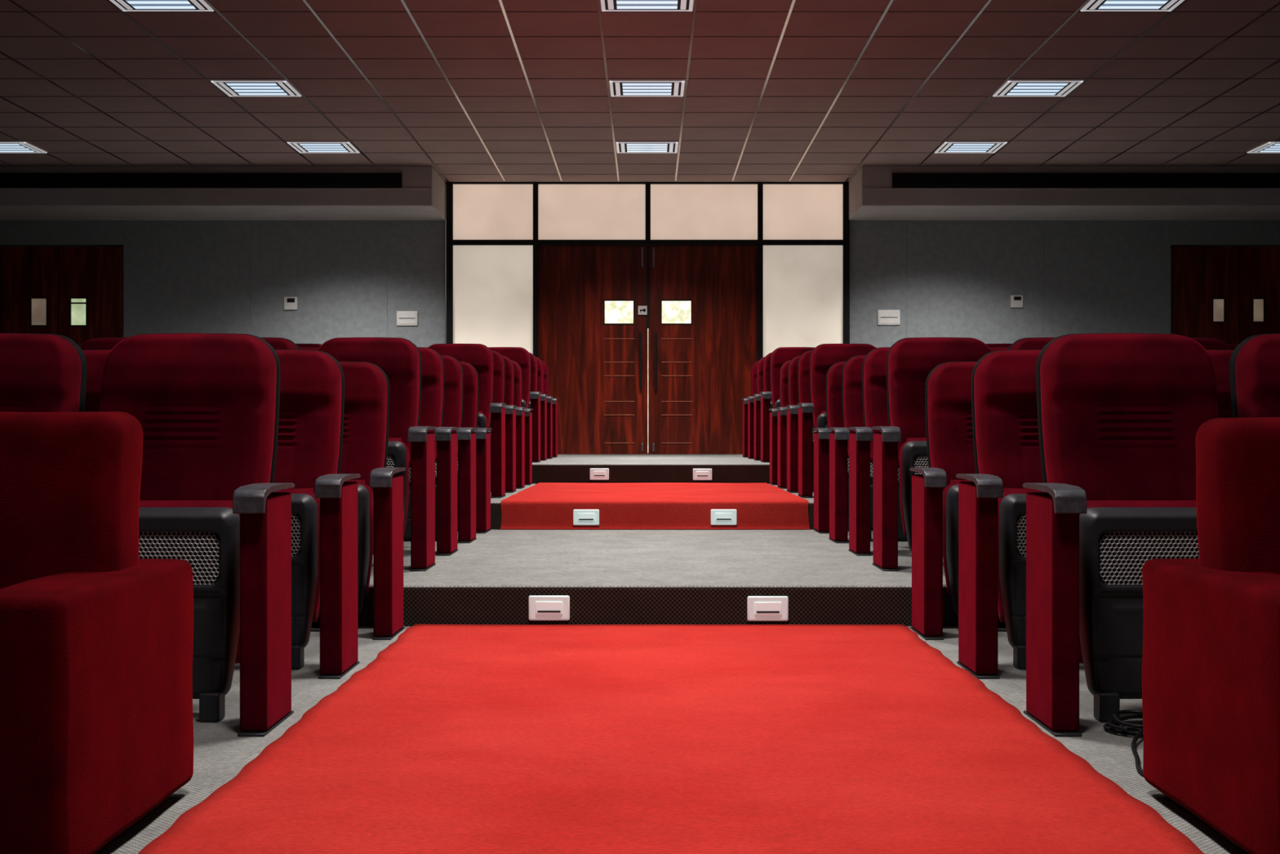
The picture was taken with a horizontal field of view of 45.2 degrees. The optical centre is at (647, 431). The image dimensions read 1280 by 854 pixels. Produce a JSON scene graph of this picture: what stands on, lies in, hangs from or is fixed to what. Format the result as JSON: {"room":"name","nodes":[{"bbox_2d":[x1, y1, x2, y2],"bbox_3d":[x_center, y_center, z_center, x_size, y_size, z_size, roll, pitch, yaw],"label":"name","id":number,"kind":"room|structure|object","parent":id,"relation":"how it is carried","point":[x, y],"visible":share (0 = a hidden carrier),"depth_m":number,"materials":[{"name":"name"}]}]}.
{"room":"auditorium","nodes":[
{"label":"auditorium","id":0,"kind":"room"},
{"bbox_2d":[0,0,1279,182],"bbox_3d":[0.000,-2.937,6.500,17.400,0.106,23.000,0,0,0],"label":"ceiling","id":1,"kind":"structure","parent":0,"point":[470,91],"depth_m":12.66,"materials":[{"name":"tile"}]},
{"bbox_2d":[0,142,47,153],"bbox_3d":[-6.500,-2.881,15.570,0.620,0.011,0.560,0,0,0],"label":"recessed light","id":2,"kind":"object","parent":1,"relation":"in","point":[5,147],"visible":1,"depth_m":15.62,"materials":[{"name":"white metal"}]},
{"bbox_2d":[109,0,213,11],"bbox_3d":[-3.275,-2.881,10.230,0.620,0.011,0.560,0,0,0],"label":"recessed light","id":3,"kind":"object","parent":1,"relation":"in","point":[124,5],"visible":1,"depth_m":10.38,"materials":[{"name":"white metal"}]},
{"bbox_2d":[0,165,445,220],"bbox_3d":[-5.515,-2.670,17.218,6.370,0.440,1.165,0,0,0],"label":"bulkhead","id":4,"kind":"object","parent":1,"relation":"attached to","point":[421,196],"visible":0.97,"depth_m":16.65,"materials":[{"name":"grey paint"}]},
{"bbox_2d":[0,173,401,187],"bbox_3d":[-5.628,-2.725,16.633,5.943,0.160,0.035,0,0,0],"label":"air vent","id":5,"kind":"object","parent":4,"relation":"attached to","point":[6,180],"visible":1,"depth_m":16.63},
{"bbox_2d":[210,80,301,96],"bbox_3d":[-3.275,-2.881,12.900,0.620,0.011,0.560,0,0,0],"label":"recessed light","id":6,"kind":"object","parent":1,"relation":"in","point":[232,88],"visible":1,"depth_m":12.87,"materials":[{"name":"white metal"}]},
{"bbox_2d":[287,142,359,153],"bbox_3d":[-3.275,-2.881,15.570,0.620,0.011,0.560,0,0,0],"label":"recessed light","id":7,"kind":"object","parent":1,"relation":"in","point":[301,147],"visible":1,"depth_m":15.57,"materials":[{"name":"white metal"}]},
{"bbox_2d":[608,80,684,96],"bbox_3d":[0.000,-2.881,12.900,0.620,0.011,0.560,0,0,0],"label":"recessed light","id":8,"kind":"object","parent":1,"relation":"in","point":[618,88],"visible":1,"depth_m":12.87,"materials":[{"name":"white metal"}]},
{"bbox_2d":[600,0,693,11],"bbox_3d":[0.000,-2.881,10.230,0.620,0.011,0.560,0,0,0],"label":"recessed light","id":9,"kind":"object","parent":1,"relation":"in","point":[606,5],"visible":1,"depth_m":10.38,"materials":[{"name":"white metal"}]},
{"bbox_2d":[616,142,678,153],"bbox_3d":[0.000,-2.881,15.570,0.620,0.011,0.560,0,0,0],"label":"recessed light","id":10,"kind":"object","parent":1,"relation":"in","point":[621,147],"visible":1,"depth_m":15.57,"materials":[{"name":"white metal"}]},
{"bbox_2d":[934,142,1007,153],"bbox_3d":[3.275,-2.881,15.570,0.620,0.011,0.560,0,0,0],"label":"recessed light","id":11,"kind":"object","parent":1,"relation":"in","point":[947,147],"visible":1,"depth_m":15.57,"materials":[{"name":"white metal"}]},
{"bbox_2d":[992,80,1083,96],"bbox_3d":[3.275,-2.881,12.900,0.620,0.011,0.560,0,0,0],"label":"recessed light","id":12,"kind":"object","parent":1,"relation":"in","point":[1011,88],"visible":1,"depth_m":12.87,"materials":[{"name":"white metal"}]},
{"bbox_2d":[848,165,1279,220],"bbox_3d":[5.515,-2.670,17.218,6.370,0.440,1.165,0,0,0],"label":"bulkhead","id":13,"kind":"object","parent":1,"relation":"attached to","point":[872,195],"visible":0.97,"depth_m":16.65,"materials":[{"name":"grey paint"}]},
{"bbox_2d":[892,173,1279,187],"bbox_3d":[5.628,-2.725,16.633,5.943,0.160,0.035,0,0,0],"label":"air vent","id":14,"kind":"object","parent":13,"relation":"attached to","point":[899,180],"visible":1,"depth_m":16.63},
{"bbox_2d":[1080,0,1184,11],"bbox_3d":[3.275,-2.881,10.230,0.620,0.011,0.560,0,0,0],"label":"recessed light","id":15,"kind":"object","parent":1,"relation":"in","point":[1093,5],"visible":1,"depth_m":10.38,"materials":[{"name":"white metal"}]},
{"bbox_2d":[1247,142,1279,153],"bbox_3d":[6.500,-2.881,15.570,0.620,0.011,0.560,0,0,0],"label":"recessed light","id":16,"kind":"object","parent":1,"relation":"in","point":[1269,147],"visible":1,"depth_m":15.62,"materials":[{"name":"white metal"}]},
{"bbox_2d":[0,184,1279,347],"bbox_3d":[0.000,-1.312,17.900,17.400,3.155,0.200,0,0,0],"label":"wall","id":17,"kind":"structure","parent":0,"point":[348,278],"depth_m":17.80,"materials":[{"name":"grey paint"}]},
{"bbox_2d":[0,246,58,334],"bbox_3d":[-7.213,-0.947,17.819,0.775,2.407,0.053,0,0,0],"label":"door","id":18,"kind":"structure","parent":17,"relation":"in","point":[29,275],"depth_m":17.80,"materials":[{"name":"brown wood"}]},
{"bbox_2d":[58,246,123,344],"bbox_3d":[-6.447,-0.947,17.817,0.735,2.407,0.055,0,0,0],"label":"door","id":19,"kind":"structure","parent":17,"relation":"in","point":[91,278],"depth_m":17.80,"materials":[{"name":"brown wood"}]},
{"bbox_2d":[284,296,297,309],"bbox_3d":[-4.128,-1.490,17.786,0.155,0.151,0.028,0,0,0],"label":"thermostat","id":20,"kind":"object","parent":17,"relation":"attached to","point":[290,302],"visible":1,"depth_m":17.78,"materials":[{"name":"white plastic"}]},
{"bbox_2d":[396,311,417,325],"bbox_3d":[-2.774,-1.313,17.786,0.236,0.161,0.028,0,0,0],"label":"switch plate","id":21,"kind":"object","parent":17,"relation":"attached to","point":[403,317],"visible":1,"depth_m":17.77,"materials":[{"name":"white plastic"}]},
{"bbox_2d":[453,244,533,354],"bbox_3d":[-1.788,-0.953,17.820,0.939,2.435,0.040,0,0,0],"label":"window","id":22,"kind":"structure","parent":17,"relation":"in","point":[493,284],"depth_m":17.80,"materials":[{"name":"glass"}]},
{"bbox_2d":[453,184,533,239],"bbox_3d":[-1.788,-2.547,17.820,0.939,0.655,0.040,0,0,0],"label":"window","id":23,"kind":"structure","parent":17,"relation":"in","point":[480,211],"depth_m":17.80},
{"bbox_2d":[537,184,645,239],"bbox_3d":[-0.640,-2.547,17.820,1.244,0.655,0.040,0,0,0],"label":"window","id":24,"kind":"structure","parent":17,"relation":"in","point":[565,211],"depth_m":17.80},
{"bbox_2d":[537,244,647,453],"bbox_3d":[-0.627,-0.954,17.793,1.269,2.422,0.105,0,0,0],"label":"door","id":25,"kind":"structure","parent":17,"relation":"in","point":[597,370],"depth_m":17.80,"materials":[{"name":"brown wood"}]},
{"bbox_2d":[445,182,849,360],"bbox_3d":[0.010,-1.312,17.800,4.700,3.155,0.100,0,0,0],"label":"frame","id":26,"kind":"object","parent":17,"relation":"attached to","point":[760,242],"visible":0.71,"depth_m":17.75,"materials":[{"name":"metal"}]},
{"bbox_2d":[646,244,757,453],"bbox_3d":[0.638,-0.954,17.793,1.288,2.422,0.105,0,0,0],"label":"door","id":27,"kind":"structure","parent":17,"relation":"in","point":[700,371],"depth_m":17.80,"materials":[{"name":"brown wood"}]},
{"bbox_2d":[650,184,757,239],"bbox_3d":[0.660,-2.547,17.820,1.244,0.655,0.040,0,0,0],"label":"window","id":28,"kind":"structure","parent":17,"relation":"in","point":[677,211],"depth_m":17.80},
{"bbox_2d":[763,244,842,356],"bbox_3d":[1.808,-0.953,17.820,0.939,2.435,0.040,0,0,0],"label":"window","id":29,"kind":"structure","parent":17,"relation":"in","point":[802,284],"depth_m":17.80,"materials":[{"name":"glass"}]},
{"bbox_2d":[763,184,842,239],"bbox_3d":[1.808,-2.547,17.820,0.939,0.655,0.040,0,0,0],"label":"window","id":30,"kind":"structure","parent":17,"relation":"in","point":[790,211],"depth_m":17.80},
{"bbox_2d":[877,309,900,324],"bbox_3d":[2.799,-1.327,17.786,0.255,0.170,0.028,0,0,0],"label":"switch plate","id":31,"kind":"object","parent":17,"relation":"attached to","point":[885,317],"visible":1,"depth_m":17.77,"materials":[{"name":"white plastic"}]},
{"bbox_2d":[1010,294,1022,307],"bbox_3d":[4.282,-1.512,17.786,0.145,0.144,0.028,0,0,0],"label":"thermostat","id":32,"kind":"object","parent":17,"relation":"attached to","point":[1016,300],"visible":1,"depth_m":17.78,"materials":[{"name":"white plastic"}]},
{"bbox_2d":[1172,246,1238,343],"bbox_3d":[6.478,-0.947,17.819,0.755,2.407,0.053,0,0,0],"label":"door","id":33,"kind":"structure","parent":17,"relation":"in","point":[1205,279],"depth_m":17.80,"materials":[{"name":"brown wood"}]},
{"bbox_2d":[1238,246,1279,343],"bbox_3d":[7.232,-0.947,17.819,0.735,2.407,0.053,0,0,0],"label":"door","id":34,"kind":"structure","parent":17,"relation":"in","point":[1259,267],"depth_m":17.80,"materials":[{"name":"brown wood"}]},
{"bbox_2d":[604,301,691,453],"bbox_3d":[0.000,-1.312,19.350,5.200,3.155,0.100,0,0,0],"label":"door window","id":35,"kind":"structure","parent":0,"point":[615,312],"depth_m":19.30,"materials":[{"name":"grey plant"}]},
{"bbox_2d":[532,453,769,483],"bbox_3d":[0.000,0.356,16.137,17.400,0.182,6.925,0,0,0],"label":"step","id":36,"kind":"structure","parent":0,"point":[565,468],"depth_m":12.67,"materials":[{"name":"grey carpet"}]},
{"bbox_2d":[488,346,541,462],"bbox_3d":[-1.240,-0.252,13.597,0.608,1.033,0.682,0,0,0],"label":"chair","id":37,"kind":"object","parent":36,"relation":"on","point":[522,356],"visible":0.18,"depth_m":13.73,"materials":[{"name":"fabric"}]},
{"bbox_2d":[528,352,547,460],"bbox_3d":[-1.240,-0.252,14.447,0.608,1.033,0.682,0,0,0],"label":"chair","id":38,"kind":"object","parent":36,"relation":"on","point":[534,379],"visible":0.02,"depth_m":14.26,"materials":[{"name":"fabric"}]},
{"bbox_2d":[535,356,552,458],"bbox_3d":[-1.240,-0.252,15.297,0.608,1.033,0.682,0,0,0],"label":"chair","id":39,"kind":"object","parent":36,"relation":"on","point":[540,366],"visible":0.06,"depth_m":15.11,"materials":[{"name":"fabric"}]},
{"bbox_2d":[542,360,557,457],"bbox_3d":[-1.240,-0.252,16.147,0.608,1.033,0.682,0,0,0],"label":"chair","id":40,"kind":"object","parent":36,"relation":"on","point":[546,375],"visible":0.03,"depth_m":15.93,"materials":[{"name":"fabric"}]},
{"bbox_2d":[590,468,608,479],"bbox_3d":[-0.393,0.348,12.663,0.158,0.096,0.022,0,0,0],"label":"step light","id":41,"kind":"object","parent":36,"relation":"attached to","point":[595,473],"visible":1,"depth_m":12.66,"materials":[{"name":"white plastic"}]},
{"bbox_2d":[693,468,711,479],"bbox_3d":[0.457,0.350,12.663,0.158,0.096,0.022,0,0,0],"label":"step light","id":42,"kind":"object","parent":36,"relation":"attached to","point":[698,473],"visible":1,"depth_m":12.66,"materials":[{"name":"white plastic"}]},
{"bbox_2d":[742,360,758,457],"bbox_3d":[1.303,-0.252,16.147,0.610,1.033,0.682,0,0,0],"label":"chair","id":43,"kind":"object","parent":36,"relation":"on","point":[753,370],"visible":0.02,"depth_m":15.88,"materials":[{"name":"fabric"}]},
{"bbox_2d":[747,356,764,458],"bbox_3d":[1.303,-0.252,15.297,0.610,1.033,0.682,0,0,0],"label":"chair","id":44,"kind":"object","parent":36,"relation":"on","point":[760,364],"visible":0.02,"depth_m":15.12,"materials":[{"name":"fabric"}]},
{"bbox_2d":[753,352,772,460],"bbox_3d":[1.303,-0.252,14.447,0.610,1.033,0.682,0,0,0],"label":"chair","id":45,"kind":"object","parent":36,"relation":"on","point":[766,362],"visible":0.05,"depth_m":14.21,"materials":[{"name":"fabric"}]},
{"bbox_2d":[760,346,814,462],"bbox_3d":[1.303,-0.252,13.597,0.610,1.033,0.682,0,0,0],"label":"chair","id":46,"kind":"object","parent":36,"relation":"on","point":[779,356],"visible":0.09,"depth_m":13.73,"materials":[{"name":"fabric"}]},
{"bbox_2d":[490,483,813,528],"bbox_3d":[0.000,0.520,11.154,17.400,0.185,3.642,0,0,0],"label":"floor","id":47,"kind":"structure","parent":0,"point":[495,503],"depth_m":9.33,"materials":[{"name":"grey carpet"}]},
{"bbox_2d":[295,343,321,346],"bbox_3d":[-2.372,-0.089,10.227,0.564,1.033,0.682,0,0,0],"label":"chair","id":48,"kind":"object","parent":47,"relation":"on","point":[297,344],"visible":0.02,"depth_m":10.47,"materials":[{"name":"fabric"}]},
{"bbox_2d":[427,343,506,497],"bbox_3d":[-1.240,-0.089,10.227,0.608,1.033,0.682,0,0,0],"label":"chair","id":49,"kind":"object","parent":47,"relation":"on","point":[479,356],"visible":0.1,"depth_m":10.35,"materials":[{"name":"fabric"}]},
{"bbox_2d":[487,350,516,493],"bbox_3d":[-1.240,-0.089,11.057,0.608,1.033,0.682,0,0,0],"label":"chair","id":50,"kind":"object","parent":47,"relation":"on","point":[499,361],"visible":0.07,"depth_m":10.85,"materials":[{"name":"fabric"}]},
{"bbox_2d":[502,355,525,488],"bbox_3d":[-1.240,-0.089,11.847,0.608,1.033,0.682,0,0,0],"label":"chair","id":51,"kind":"object","parent":47,"relation":"on","point":[509,367],"visible":0.04,"depth_m":11.64,"materials":[{"name":"fabric"}]},
{"bbox_2d":[511,360,533,484],"bbox_3d":[-1.240,-0.089,12.607,0.608,1.033,0.682,0,0,0],"label":"chair","id":52,"kind":"object","parent":47,"relation":"on","point":[517,370],"visible":0.02,"depth_m":12.45,"materials":[{"name":"fabric"}]},
{"bbox_2d":[573,509,599,524],"bbox_3d":[-0.369,0.518,9.312,0.158,0.096,0.022,0,0,0],"label":"step light","id":53,"kind":"object","parent":47,"relation":"attached to","point":[580,517],"visible":1,"depth_m":9.31,"materials":[{"name":"white plastic"}]},
{"bbox_2d":[500,482,809,528],"bbox_3d":[0.048,0.503,10.987,1.890,0.172,3.368,0,0,0],"label":"carpet","id":54,"kind":"object","parent":47,"relation":"on","point":[542,505],"visible":1,"depth_m":9.33,"materials":[{"name":"carpet"}]},
{"bbox_2d":[711,509,737,524],"bbox_3d":[0.465,0.517,9.312,0.158,0.096,0.022,0,0,0],"label":"step light","id":55,"kind":"object","parent":47,"relation":"attached to","point":[718,517],"visible":1,"depth_m":9.31,"materials":[{"name":"white plastic"}]},
{"bbox_2d":[768,360,791,484],"bbox_3d":[1.303,-0.089,12.607,0.610,1.033,0.682,0,0,0],"label":"chair","id":56,"kind":"object","parent":47,"relation":"on","point":[784,397],"visible":0.06,"depth_m":12.43,"materials":[{"name":"fabric"}]},
{"bbox_2d":[776,355,800,488],"bbox_3d":[1.303,-0.089,11.847,0.610,1.033,0.682,0,0,0],"label":"chair","id":57,"kind":"object","parent":47,"relation":"on","point":[793,393],"visible":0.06,"depth_m":11.66,"materials":[{"name":"fabric"}]},
{"bbox_2d":[786,350,816,493],"bbox_3d":[1.303,-0.089,11.057,0.610,1.033,0.682,0,0,0],"label":"chair","id":58,"kind":"object","parent":47,"relation":"on","point":[803,364],"visible":0.06,"depth_m":10.86,"materials":[{"name":"fabric"}]},
{"bbox_2d":[812,423,816,441],"bbox_3d":[1.360,0.003,10.932,0.390,0.141,0.003,0,0,0],"label":"grille","id":59,"kind":"object","parent":58,"relation":"attached to","point":[813,431],"depth_m":10.93,"materials":[{"name":"metal"}]},
{"bbox_2d":[797,343,876,497],"bbox_3d":[1.303,-0.089,10.227,0.610,1.033,0.682,0,0,0],"label":"chair","id":60,"kind":"object","parent":47,"relation":"on","point":[824,356],"visible":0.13,"depth_m":10.37,"materials":[{"name":"fabric"}]},
{"bbox_2d":[816,411,826,431],"bbox_3d":[1.360,0.079,10.217,0.456,0.436,0.095,0,0,0],"label":"seat cushion","id":61,"kind":"object","parent":60,"relation":"on","point":[822,412],"depth_m":10.20,"materials":[{"name":"plastic"}]},
{"bbox_2d":[985,343,1012,346],"bbox_3d":[2.436,-0.089,10.227,0.564,1.033,0.682,0,0,0],"label":"chair","id":62,"kind":"object","parent":47,"relation":"on","point":[987,344],"visible":0.03,"depth_m":10.47,"materials":[{"name":"fabric"}]},
{"bbox_2d":[311,528,1005,626],"bbox_3d":[0.000,0.671,7.779,17.400,0.158,3.709,0,0,0],"label":"step","id":63,"kind":"structure","parent":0,"point":[609,576],"depth_m":6.21,"materials":[{"name":"grey carpet"}]},
{"bbox_2d":[80,337,127,350],"bbox_3d":[-2.372,0.076,6.847,0.564,1.033,0.682,0,0,0],"label":"chair","id":64,"kind":"object","parent":63,"relation":"on","point":[105,343],"visible":0.02,"depth_m":7.07,"materials":[{"name":"fabric"}]},
{"bbox_2d":[260,337,300,350],"bbox_3d":[-1.817,0.076,6.847,0.564,1.033,0.682,0,0,0],"label":"chair","id":65,"kind":"object","parent":63,"relation":"on","point":[277,343],"visible":0.02,"depth_m":7.08,"materials":[{"name":"fabric"}]},
{"bbox_2d":[317,337,436,571],"bbox_3d":[-1.240,0.076,6.847,0.608,1.033,0.682,0,0,0],"label":"chair","id":66,"kind":"object","parent":63,"relation":"on","point":[410,444],"visible":0.23,"depth_m":6.96,"materials":[{"name":"fabric"}]},
{"bbox_2d":[386,454,395,474],"bbox_3d":[-1.296,0.168,6.722,0.390,0.141,0.003,0,0,0],"label":"grille","id":67,"kind":"object","parent":66,"relation":"attached to","point":[390,458],"depth_m":6.72,"materials":[{"name":"metal"}]},
{"bbox_2d":[388,437,408,535],"bbox_3d":[-1.296,0.244,6.838,0.456,0.436,0.095,0,0,0],"label":"seat cushion","id":68,"kind":"object","parent":66,"relation":"on","point":[390,439],"depth_m":6.86,"materials":[{"name":"fabric"}]},
{"bbox_2d":[403,346,458,555],"bbox_3d":[-1.240,0.076,7.657,0.608,1.033,0.682,0,0,0],"label":"chair","id":69,"kind":"object","parent":63,"relation":"on","point":[432,402],"visible":0.07,"depth_m":7.50,"materials":[{"name":"fabric"}]},
{"bbox_2d":[435,355,477,542],"bbox_3d":[-1.240,0.076,8.487,0.608,1.033,0.682,0,0,0],"label":"chair","id":70,"kind":"object","parent":63,"relation":"on","point":[453,369],"visible":0.06,"depth_m":8.30,"materials":[{"name":"fabric"}]},
{"bbox_2d":[457,361,491,533],"bbox_3d":[-1.240,0.076,9.272,0.608,1.033,0.682,0,0,0],"label":"chair","id":71,"kind":"object","parent":63,"relation":"on","point":[470,406],"visible":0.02,"depth_m":9.07,"materials":[{"name":"fabric"}]},
{"bbox_2d":[528,595,569,620],"bbox_3d":[-0.377,0.678,5.912,0.158,0.096,0.022,0,0,0],"label":"step light","id":72,"kind":"object","parent":63,"relation":"attached to","point":[541,607],"visible":1,"depth_m":5.91,"materials":[{"name":"white plastic"}]},
{"bbox_2d":[746,595,788,621],"bbox_3d":[0.465,0.680,5.912,0.158,0.096,0.022,0,0,0],"label":"step light","id":73,"kind":"object","parent":63,"relation":"attached to","point":[759,608],"visible":1,"depth_m":5.91,"materials":[{"name":"white plastic"}]},
{"bbox_2d":[813,361,848,533],"bbox_3d":[1.303,0.076,9.272,0.610,1.033,0.682,0,0,0],"label":"chair","id":74,"kind":"object","parent":63,"relation":"on","point":[833,375],"visible":0.12,"depth_m":9.08,"materials":[{"name":"fabric"}]},
{"bbox_2d":[827,355,873,542],"bbox_3d":[1.303,0.076,8.487,0.610,1.033,0.682,0,0,0],"label":"chair","id":75,"kind":"object","parent":63,"relation":"on","point":[851,372],"visible":0.08,"depth_m":8.36,"materials":[{"name":"fabric"}]},
{"bbox_2d":[847,346,907,555],"bbox_3d":[1.303,0.076,7.657,0.610,1.033,0.682,0,0,0],"label":"chair","id":76,"kind":"object","parent":63,"relation":"on","point":[874,397],"visible":0.13,"depth_m":7.55,"materials":[{"name":"fabric"}]},
{"bbox_2d":[871,337,991,571],"bbox_3d":[1.303,0.076,6.847,0.610,1.033,0.682,0,0,0],"label":"chair","id":77,"kind":"object","parent":63,"relation":"on","point":[902,444],"visible":0.29,"depth_m":6.95,"materials":[{"name":"fabric"}]},
{"bbox_2d":[899,437,926,535],"bbox_3d":[1.360,0.244,6.838,0.456,0.436,0.095,0,0,0],"label":"seat cushion","id":78,"kind":"object","parent":77,"relation":"on","point":[908,439],"depth_m":6.86,"materials":[{"name":"fabric"}]},
{"bbox_2d":[913,454,928,474],"bbox_3d":[1.360,0.168,6.722,0.390,0.141,0.003,0,0,0],"label":"grille","id":79,"kind":"object","parent":77,"relation":"attached to","point":[919,460],"depth_m":6.72,"materials":[{"name":"metal"}]},
{"bbox_2d":[1007,337,1055,350],"bbox_3d":[1.881,0.076,6.847,0.564,1.033,0.682,0,0,0],"label":"chair","id":80,"kind":"object","parent":63,"relation":"on","point":[1033,343],"visible":0.03,"depth_m":7.08,"materials":[{"name":"fabric"}]},
{"bbox_2d":[1189,337,1231,350],"bbox_3d":[2.436,0.076,6.847,0.564,1.033,0.682,0,0,0],"label":"chair","id":81,"kind":"object","parent":63,"relation":"on","point":[1206,343],"visible":0.02,"depth_m":7.07,"materials":[{"name":"fabric"}]},
{"bbox_2d":[94,626,1248,853],"bbox_3d":[0.000,0.800,0.612,17.400,0.100,11.224,0,0,0],"label":"floor","id":82,"kind":"structure","parent":0,"point":[220,754],"depth_m":3.72,"materials":[{"name":"grey carpet"}]},
{"bbox_2d":[0,333,87,412],"bbox_3d":[-1.817,0.234,4.094,0.564,1.033,0.682,0,0,0],"label":"chair","id":83,"kind":"object","parent":82,"relation":"on","point":[39,372],"visible":0.27,"depth_m":4.29,"materials":[{"name":"fabric"}]},
{"bbox_2d":[0,411,193,853],"bbox_3d":[-1.430,0.354,2.830,0.984,0.792,0.740,0,0,0],"label":"armchair","id":84,"kind":"object","parent":82,"relation":"on","point":[96,637],"visible":1,"depth_m":2.83,"materials":[{"name":"fabric"}]},
{"bbox_2d":[82,349,111,411],"bbox_3d":[-1.807,0.234,4.977,0.564,1.033,0.682,0,0,0],"label":"chair","id":85,"kind":"object","parent":82,"relation":"on","point":[95,358],"visible":0.02,"depth_m":5.17,"materials":[{"name":"fabric"}]},
{"bbox_2d":[98,333,294,736],"bbox_3d":[-1.240,0.234,4.094,0.608,1.033,0.682,0,0,0],"label":"chair","id":86,"kind":"object","parent":82,"relation":"on","point":[206,406],"visible":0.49,"depth_m":4.06,"materials":[{"name":"fabric"}]},
{"bbox_2d":[138,531,219,584],"bbox_3d":[-1.296,0.326,3.969,0.390,0.141,0.003,0,0,0],"label":"grille","id":87,"kind":"object","parent":86,"relation":"attached to","point":[201,549],"depth_m":3.97,"materials":[{"name":"metal"}]},
{"bbox_2d":[139,500,239,663],"bbox_3d":[-1.296,0.402,4.085,0.456,0.436,0.095,0,0,0],"label":"seat cushion","id":88,"kind":"object","parent":86,"relation":"on","point":[143,504],"depth_m":4.07,"materials":[{"name":"fabric"}]},
{"bbox_2d":[273,349,360,679],"bbox_3d":[-1.230,0.234,4.977,0.608,1.033,0.682,0,0,0],"label":"chair","id":89,"kind":"object","parent":82,"relation":"on","point":[324,506],"visible":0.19,"depth_m":4.89,"materials":[{"name":"fabric"}]},
{"bbox_2d":[291,513,301,556],"bbox_3d":[-1.286,0.326,4.852,0.390,0.141,0.003,0,0,0],"label":"grille","id":90,"kind":"object","parent":89,"relation":"attached to","point":[295,517],"depth_m":4.85,"materials":[{"name":"metal"}]},
{"bbox_2d":[273,488,319,622],"bbox_3d":[-1.286,0.402,4.968,0.456,0.436,0.095,0,0,0],"label":"seat cushion","id":91,"kind":"object","parent":89,"relation":"on","point":[308,491],"depth_m":4.97,"materials":[{"name":"fabric"}]},
{"bbox_2d":[317,361,405,639],"bbox_3d":[-1.222,0.234,5.852,0.608,1.033,0.682,0,0,0],"label":"chair","id":92,"kind":"object","parent":82,"relation":"on","point":[366,385],"visible":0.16,"depth_m":5.77,"materials":[{"name":"fabric"}]},
{"bbox_2d":[344,480,373,593],"bbox_3d":[-1.278,0.402,5.843,0.456,0.436,0.095,0,0,0],"label":"seat cushion","id":93,"kind":"object","parent":92,"relation":"on","point":[361,482],"depth_m":5.86,"materials":[{"name":"plastic"}]},
{"bbox_2d":[137,623,1204,853],"bbox_3d":[0.045,0.744,1.959,1.901,0.011,7.919,0,0,0],"label":"carpet","id":94,"kind":"object","parent":82,"relation":"on","point":[455,739],"visible":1,"depth_m":3.44,"materials":[{"name":"carpet"}]},
{"bbox_2d":[909,361,999,639],"bbox_3d":[1.303,0.234,5.852,0.610,1.033,0.682,0,0,0],"label":"chair","id":95,"kind":"object","parent":82,"relation":"on","point":[948,386],"visible":0.19,"depth_m":5.78,"materials":[{"name":"fabric"}]},
{"bbox_2d":[942,480,973,594],"bbox_3d":[1.360,0.402,5.843,0.456,0.436,0.095,0,0,0],"label":"seat cushion","id":96,"kind":"object","parent":95,"relation":"on","point":[953,482],"depth_m":5.86,"materials":[{"name":"plastic"}]},
{"bbox_2d":[955,349,1044,679],"bbox_3d":[1.303,0.234,4.977,0.610,1.033,0.682,0,0,0],"label":"chair","id":97,"kind":"object","parent":82,"relation":"on","point":[992,507],"visible":0.26,"depth_m":4.88,"materials":[{"name":"fabric"}]},
{"bbox_2d":[997,488,1044,622],"bbox_3d":[1.360,0.402,4.968,0.456,0.436,0.095,0,0,0],"label":"seat cushion","id":98,"kind":"object","parent":97,"relation":"on","point":[1007,491],"depth_m":4.97,"materials":[{"name":"plastic"}]},
{"bbox_2d":[1016,513,1026,556],"bbox_3d":[1.360,0.326,4.852,0.390,0.141,0.003,0,0,0],"label":"grille","id":99,"kind":"object","parent":97,"relation":"attached to","point":[1020,517],"depth_m":4.85,"materials":[{"name":"metal"}]},
{"bbox_2d":[1022,333,1219,736],"bbox_3d":[1.303,0.234,4.094,0.610,1.033,0.682,0,0,0],"label":"chair","id":100,"kind":"object","parent":82,"relation":"on","point":[1120,415],"visible":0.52,"depth_m":4.05,"materials":[{"name":"fabric"}]},
{"bbox_2d":[1079,500,1196,663],"bbox_3d":[1.360,0.402,4.085,0.456,0.436,0.095,0,0,0],"label":"seat cushion","id":101,"kind":"object","parent":100,"relation":"on","point":[1090,504],"depth_m":4.07,"materials":[{"name":"fabric"}]},
{"bbox_2d":[1098,531,1199,584],"bbox_3d":[1.360,0.326,3.969,0.390,0.141,0.003,0,0,0],"label":"grille","id":102,"kind":"object","parent":100,"relation":"attached to","point":[1122,555],"depth_m":3.97,"materials":[{"name":"metal"}]},
{"bbox_2d":[1103,709,1143,775],"bbox_3d":[1.194,0.724,3.590,0.184,0.046,0.726,0,0,10],"label":"cable","id":103,"kind":"object","parent":82,"relation":"on","point":[1134,726],"visible":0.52,"depth_m":3.79,"materials":[{"name":"black rubber"}]},
{"bbox_2d":[1142,417,1279,853],"bbox_3d":[1.516,0.360,2.830,0.984,0.780,0.740,0,0,0],"label":"armchair","id":104,"kind":"object","parent":82,"relation":"on","point":[1211,658],"visible":1,"depth_m":2.90,"materials":[{"name":"fabric"}]},
{"bbox_2d":[1205,349,1233,417],"bbox_3d":[1.881,0.234,4.977,0.564,1.033,0.682,0,0,0],"label":"chair","id":105,"kind":"object","parent":82,"relation":"on","point":[1220,358],"visible":0.02,"depth_m":5.17,"materials":[{"name":"fabric"}]},
{"bbox_2d":[1229,333,1279,417],"bbox_3d":[1.881,0.234,4.094,0.564,1.033,0.682,0,0,0],"label":"chair","id":106,"kind":"object","parent":82,"relation":"on","point":[1255,362],"visible":0.38,"depth_m":4.30,"materials":[{"name":"fabric"}]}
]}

